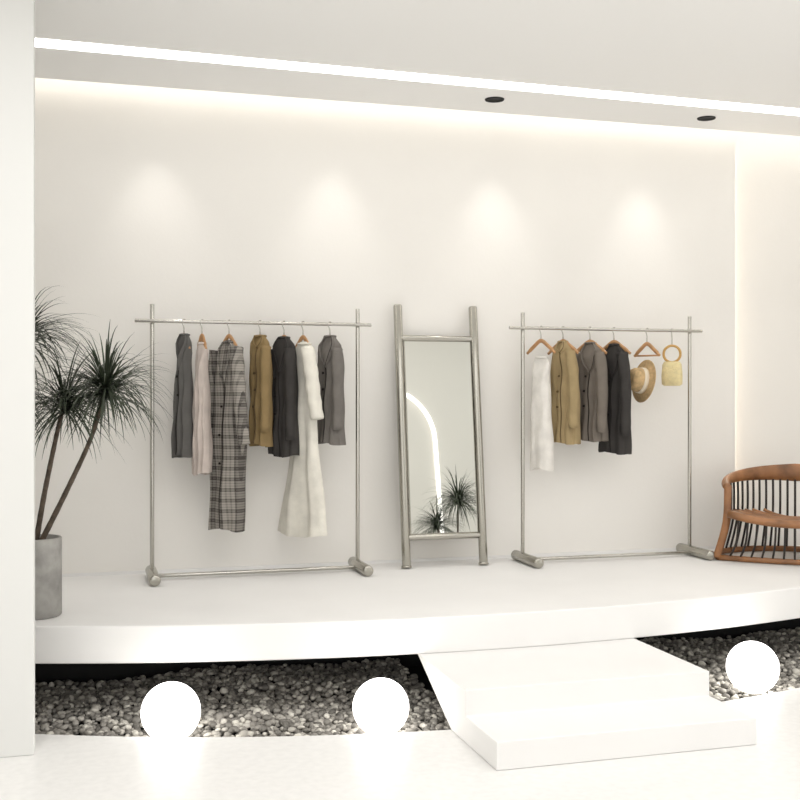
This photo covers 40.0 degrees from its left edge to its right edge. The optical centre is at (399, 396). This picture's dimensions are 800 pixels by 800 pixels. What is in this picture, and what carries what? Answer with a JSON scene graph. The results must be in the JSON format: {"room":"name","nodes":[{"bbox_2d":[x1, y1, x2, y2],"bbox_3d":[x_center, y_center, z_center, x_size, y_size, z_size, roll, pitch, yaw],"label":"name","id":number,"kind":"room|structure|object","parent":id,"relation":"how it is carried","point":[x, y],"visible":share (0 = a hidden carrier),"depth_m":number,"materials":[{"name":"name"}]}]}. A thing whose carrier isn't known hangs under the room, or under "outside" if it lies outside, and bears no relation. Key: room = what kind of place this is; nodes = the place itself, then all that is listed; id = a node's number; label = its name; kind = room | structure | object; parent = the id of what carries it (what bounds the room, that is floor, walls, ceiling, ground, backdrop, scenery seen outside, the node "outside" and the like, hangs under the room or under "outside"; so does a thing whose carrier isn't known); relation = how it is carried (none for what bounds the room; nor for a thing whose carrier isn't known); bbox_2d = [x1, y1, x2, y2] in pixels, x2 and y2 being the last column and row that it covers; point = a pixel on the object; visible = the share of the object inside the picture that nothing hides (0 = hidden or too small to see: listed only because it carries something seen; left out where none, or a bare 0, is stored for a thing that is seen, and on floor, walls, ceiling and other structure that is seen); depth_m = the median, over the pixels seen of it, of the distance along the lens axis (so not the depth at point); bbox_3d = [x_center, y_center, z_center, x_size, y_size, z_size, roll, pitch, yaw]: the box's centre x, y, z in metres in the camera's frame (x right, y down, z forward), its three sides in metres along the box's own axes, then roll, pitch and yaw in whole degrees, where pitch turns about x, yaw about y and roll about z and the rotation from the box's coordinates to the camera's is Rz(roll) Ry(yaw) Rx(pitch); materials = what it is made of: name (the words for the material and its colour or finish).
{"room":"clothing store","nodes":[
{"label":"clothing store","id":0,"kind":"room"},
{"bbox_2d":[0,0,34,757],"bbox_3d":[-2.181,-0.183,4.330,1.410,3.273,0.130,0,0,-16],"label":"wall","id":1,"kind":"structure","parent":0,"point":[17,17],"depth_m":4.44,"materials":[{"name":"white paint"}]},
{"bbox_2d":[35,78,734,573],"bbox_3d":[-0.840,-0.357,6.877,6.600,3.620,0.160,0,0,-16],"label":"wall","id":2,"kind":"structure","parent":0,"point":[189,204],"depth_m":6.98,"materials":[{"name":"paint"}]},
{"bbox_2d":[62,545,733,576],"bbox_3d":[-0.816,1.048,6.794,6.600,0.018,0.012,0,0,-16],"label":"baseboard","id":3,"kind":"structure","parent":2,"relation":"attached to","point":[704,547],"depth_m":6.92,"materials":[{"name":"paint"}]},
{"bbox_2d":[0,688,799,799],"bbox_3d":[1.346,1.523,3.272,8.800,0.140,7.940,0,0,-16],"label":"floor","id":4,"kind":"structure","parent":0,"point":[437,764],"depth_m":4.30,"materials":[{"name":"stone"}]},
{"bbox_2d":[418,638,755,770],"bbox_3d":[0.783,1.341,4.950,1.160,0.221,1.078,0,0,-16],"label":"steps","id":5,"kind":"structure","parent":4,"relation":"on","point":[523,707],"depth_m":4.71,"materials":[{"name":"paint"}]},
{"bbox_2d":[35,654,787,736],"bbox_3d":[0.594,1.624,5.875,8.800,0.058,2.560,0,0,-16],"label":"floor","id":6,"kind":"structure","parent":0,"point":[419,670],"depth_m":6.12,"materials":[{"name":"grey gravel"}]},
{"bbox_2d":[35,627,799,736],"bbox_3d":[0.332,1.533,5.694,5.359,0.105,1.659,0,0,-16],"label":"gravel bed","id":7,"kind":"object","parent":6,"relation":"on","point":[291,709],"visible":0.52,"depth_m":5.63,"materials":[{"name":"grey gravel"}]},
{"bbox_2d":[141,681,200,736],"bbox_3d":[-1.012,1.399,4.860,0.260,0.277,0.260,0,0,-16],"label":"floor lamp","id":8,"kind":"object","parent":7,"relation":"on","point":[170,709],"visible":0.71,"depth_m":4.77,"materials":[{"name":"white"}]},
{"bbox_2d":[353,678,408,733],"bbox_3d":[-0.086,1.403,4.950,0.254,0.271,0.254,0,0,-16],"label":"floor lamp","id":9,"kind":"object","parent":7,"relation":"on","point":[380,705],"visible":0.84,"depth_m":4.86,"materials":[{"name":"white"}]},
{"bbox_2d":[726,641,779,696],"bbox_3d":[1.813,1.397,5.655,0.264,0.281,0.264,0,0,-16],"label":"floor lamp","id":10,"kind":"object","parent":7,"relation":"on","point":[752,667],"visible":0.98,"depth_m":5.57,"materials":[{"name":"white"}]},
{"bbox_2d":[35,618,799,686],"bbox_3d":[0.369,1.413,6.653,8.800,0.360,0.080,0,0,-16],"label":"platform base","id":11,"kind":"object","parent":6,"relation":"on","point":[48,673],"visible":0.02,"depth_m":6.18,"materials":[{"name":"black paint"}]},
{"bbox_2d":[35,0,799,135],"bbox_3d":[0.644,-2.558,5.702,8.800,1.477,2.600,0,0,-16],"label":"ceiling","id":12,"kind":"structure","parent":0,"point":[731,51],"depth_m":5.78,"materials":[{"name":"white paint"}]},
{"bbox_2d":[35,38,799,115],"bbox_3d":[0.451,-1.818,6.370,8.600,0.004,0.132,0,0,-17],"label":"recessed light","id":13,"kind":"object","parent":12,"relation":"in","point":[44,43],"visible":1,"depth_m":6.23,"materials":[{"name":"white"}]},
{"bbox_2d":[485,97,503,102],"bbox_3d":[0.578,-1.817,6.724,0.120,0.006,0.120,0,0,-16],"label":"recessed light","id":14,"kind":"object","parent":12,"relation":"in","point":[490,99],"depth_m":6.72,"materials":[{"name":"black metal"}]},
{"bbox_2d":[697,116,715,120],"bbox_3d":[1.998,-1.817,7.176,0.120,0.006,0.120,0,0,-16],"label":"recessed light","id":15,"kind":"object","parent":12,"relation":"in","point":[703,118],"depth_m":7.18,"materials":[{"name":"black metal"}]},
{"bbox_2d":[35,545,799,663],"bbox_3d":[0.480,1.144,6.269,8.800,0.174,1.740,0,0,-16],"label":"platform","id":16,"kind":"object","parent":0,"point":[425,607],"visible":0.86,"depth_m":5.66,"materials":[{"name":"paint"}]},
{"bbox_2d":[35,285,174,619],"bbox_3d":[-1.639,0.222,5.363,1.078,1.669,0.756,0,0,-10],"label":"dracaena","id":17,"kind":"object","parent":16,"relation":"on","point":[48,547],"visible":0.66,"depth_m":5.31,"materials":[{"name":"plant"}]},
{"bbox_2d":[135,304,372,585],"bbox_3d":[-0.839,0.259,6.482,1.407,1.596,0.400,0,0,-16],"label":"clothes rack","id":18,"kind":"object","parent":16,"relation":"on","point":[154,578],"visible":0.99,"depth_m":6.48,"materials":[{"name":"silver metal"}]},
{"bbox_2d":[171,319,192,457],"bbox_3d":[-1.266,-0.050,6.414,0.118,0.814,0.142,0,0,34],"label":"coat","id":19,"kind":"object","parent":18,"relation":"hanging from","point":[182,426],"visible":1,"depth_m":6.37,"materials":[{"name":"fabric"}]},
{"bbox_2d":[192,319,212,475],"bbox_3d":[-1.158,0.002,6.440,0.109,0.917,0.127,0,0,36],"label":"blouse","id":20,"kind":"object","parent":18,"relation":"hanging from","point":[202,443],"visible":1,"depth_m":6.41,"materials":[{"name":"fabric"}]},
{"bbox_2d":[208,320,249,532],"bbox_3d":[-0.991,0.167,6.460,0.371,1.247,0.177,0,0,39],"label":"coat","id":21,"kind":"object","parent":18,"relation":"hanging from","point":[226,367],"visible":0.98,"depth_m":6.41,"materials":[{"name":"fabric"}]},
{"bbox_2d":[249,320,272,446],"bbox_3d":[-0.818,-0.081,6.520,0.184,0.751,0.152,0,0,39],"label":"jacket","id":22,"kind":"object","parent":18,"relation":"hanging from","point":[261,370],"visible":0.98,"depth_m":6.47,"materials":[{"name":"fabric"}]},
{"bbox_2d":[268,321,299,457],"bbox_3d":[-0.687,-0.049,6.568,0.234,0.816,0.160,0,0,39],"label":"jacket","id":23,"kind":"object","parent":18,"relation":"hanging from","point":[285,436],"visible":0.92,"depth_m":6.51,"materials":[{"name":"fabric"}]},
{"bbox_2d":[278,321,327,537],"bbox_3d":[-0.577,0.190,6.599,0.163,1.294,0.422,0,0,-40],"label":"dress","id":24,"kind":"object","parent":18,"relation":"hanging from","point":[303,510],"visible":0.84,"depth_m":6.53,"materials":[{"name":"white fabric"}]},
{"bbox_2d":[317,322,345,444],"bbox_3d":[-0.416,-0.084,6.644,0.239,0.746,0.159,0,0,41],"label":"jacket","id":25,"kind":"object","parent":18,"relation":"hanging from","point":[331,368],"visible":0.83,"depth_m":6.58,"materials":[{"name":"fabric"}]},
{"bbox_2d":[393,304,488,567],"bbox_3d":[0.256,0.235,6.941,0.569,1.644,0.260,0,0,-16],"label":"leaning mirror","id":26,"kind":"object","parent":16,"relation":"on","point":[442,486],"visible":1,"depth_m":6.93,"materials":[{"name":"grey mirror"}]},
{"bbox_2d":[509,312,714,568],"bbox_3d":[1.369,0.259,7.119,1.380,1.596,0.400,0,0,-16],"label":"clothes rack","id":27,"kind":"object","parent":16,"relation":"on","point":[521,556],"visible":1,"depth_m":7.10,"materials":[{"name":"silver metal"}]},
{"bbox_2d":[526,326,555,470],"bbox_3d":[0.903,0.007,7.035,0.114,0.928,0.221,0,0,-28],"label":"dress","id":28,"kind":"object","parent":27,"relation":"hanging from","point":[542,439],"visible":1,"depth_m":6.99,"materials":[{"name":"white fabric"}]},
{"bbox_2d":[547,326,580,444],"bbox_3d":[1.053,-0.077,7.065,0.162,0.760,0.272,0,0,-44],"label":"jacket","id":29,"kind":"object","parent":27,"relation":"hanging from","point":[564,372],"visible":0.98,"depth_m":7.00,"materials":[{"name":"fabric"}]},
{"bbox_2d":[576,327,608,441],"bbox_3d":[1.234,-0.084,7.118,0.162,0.746,0.291,0,0,-43],"label":"jacket","id":30,"kind":"object","parent":27,"relation":"hanging from","point":[591,358],"visible":0.86,"depth_m":7.06,"materials":[{"name":"fabric"}]},
{"bbox_2d":[598,327,631,454],"bbox_3d":[1.401,-0.042,7.166,0.168,0.829,0.293,0,0,-42],"label":"coat","id":31,"kind":"object","parent":27,"relation":"hanging from","point":[618,365],"visible":0.77,"depth_m":7.09,"materials":[{"name":"fabric"}]},
{"bbox_2d":[630,328,660,402],"bbox_3d":[1.583,-0.210,7.196,0.254,0.494,0.188,0,0,44],"label":"hat","id":32,"kind":"object","parent":27,"relation":"hanging from","point":[643,377],"visible":0.94,"depth_m":7.15,"materials":[{"name":"beige wicker"}]},
{"bbox_2d":[661,329,682,385],"bbox_3d":[1.804,-0.265,7.294,0.136,0.383,0.080,0,0,22],"label":"handbag","id":33,"kind":"object","parent":27,"relation":"hanging from","point":[671,375],"visible":1,"depth_m":7.27,"materials":[{"name":"beige leather"}]},
{"bbox_2d":[714,464,799,564],"bbox_3d":[2.573,0.753,7.168,1.020,0.602,0.737,0,0,20],"label":"lounge chair","id":34,"kind":"object","parent":16,"relation":"on","point":[786,472],"visible":1,"depth_m":7.39,"materials":[{"name":"brown wood"}]},
{"bbox_2d":[735,131,799,545],"bbox_3d":[3.368,-0.357,8.164,2.200,3.620,0.100,0,0,-16],"label":"wall back recess","id":35,"kind":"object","parent":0,"point":[767,166],"depth_m":7.90,"materials":[{"name":"white paint"}]}
]}

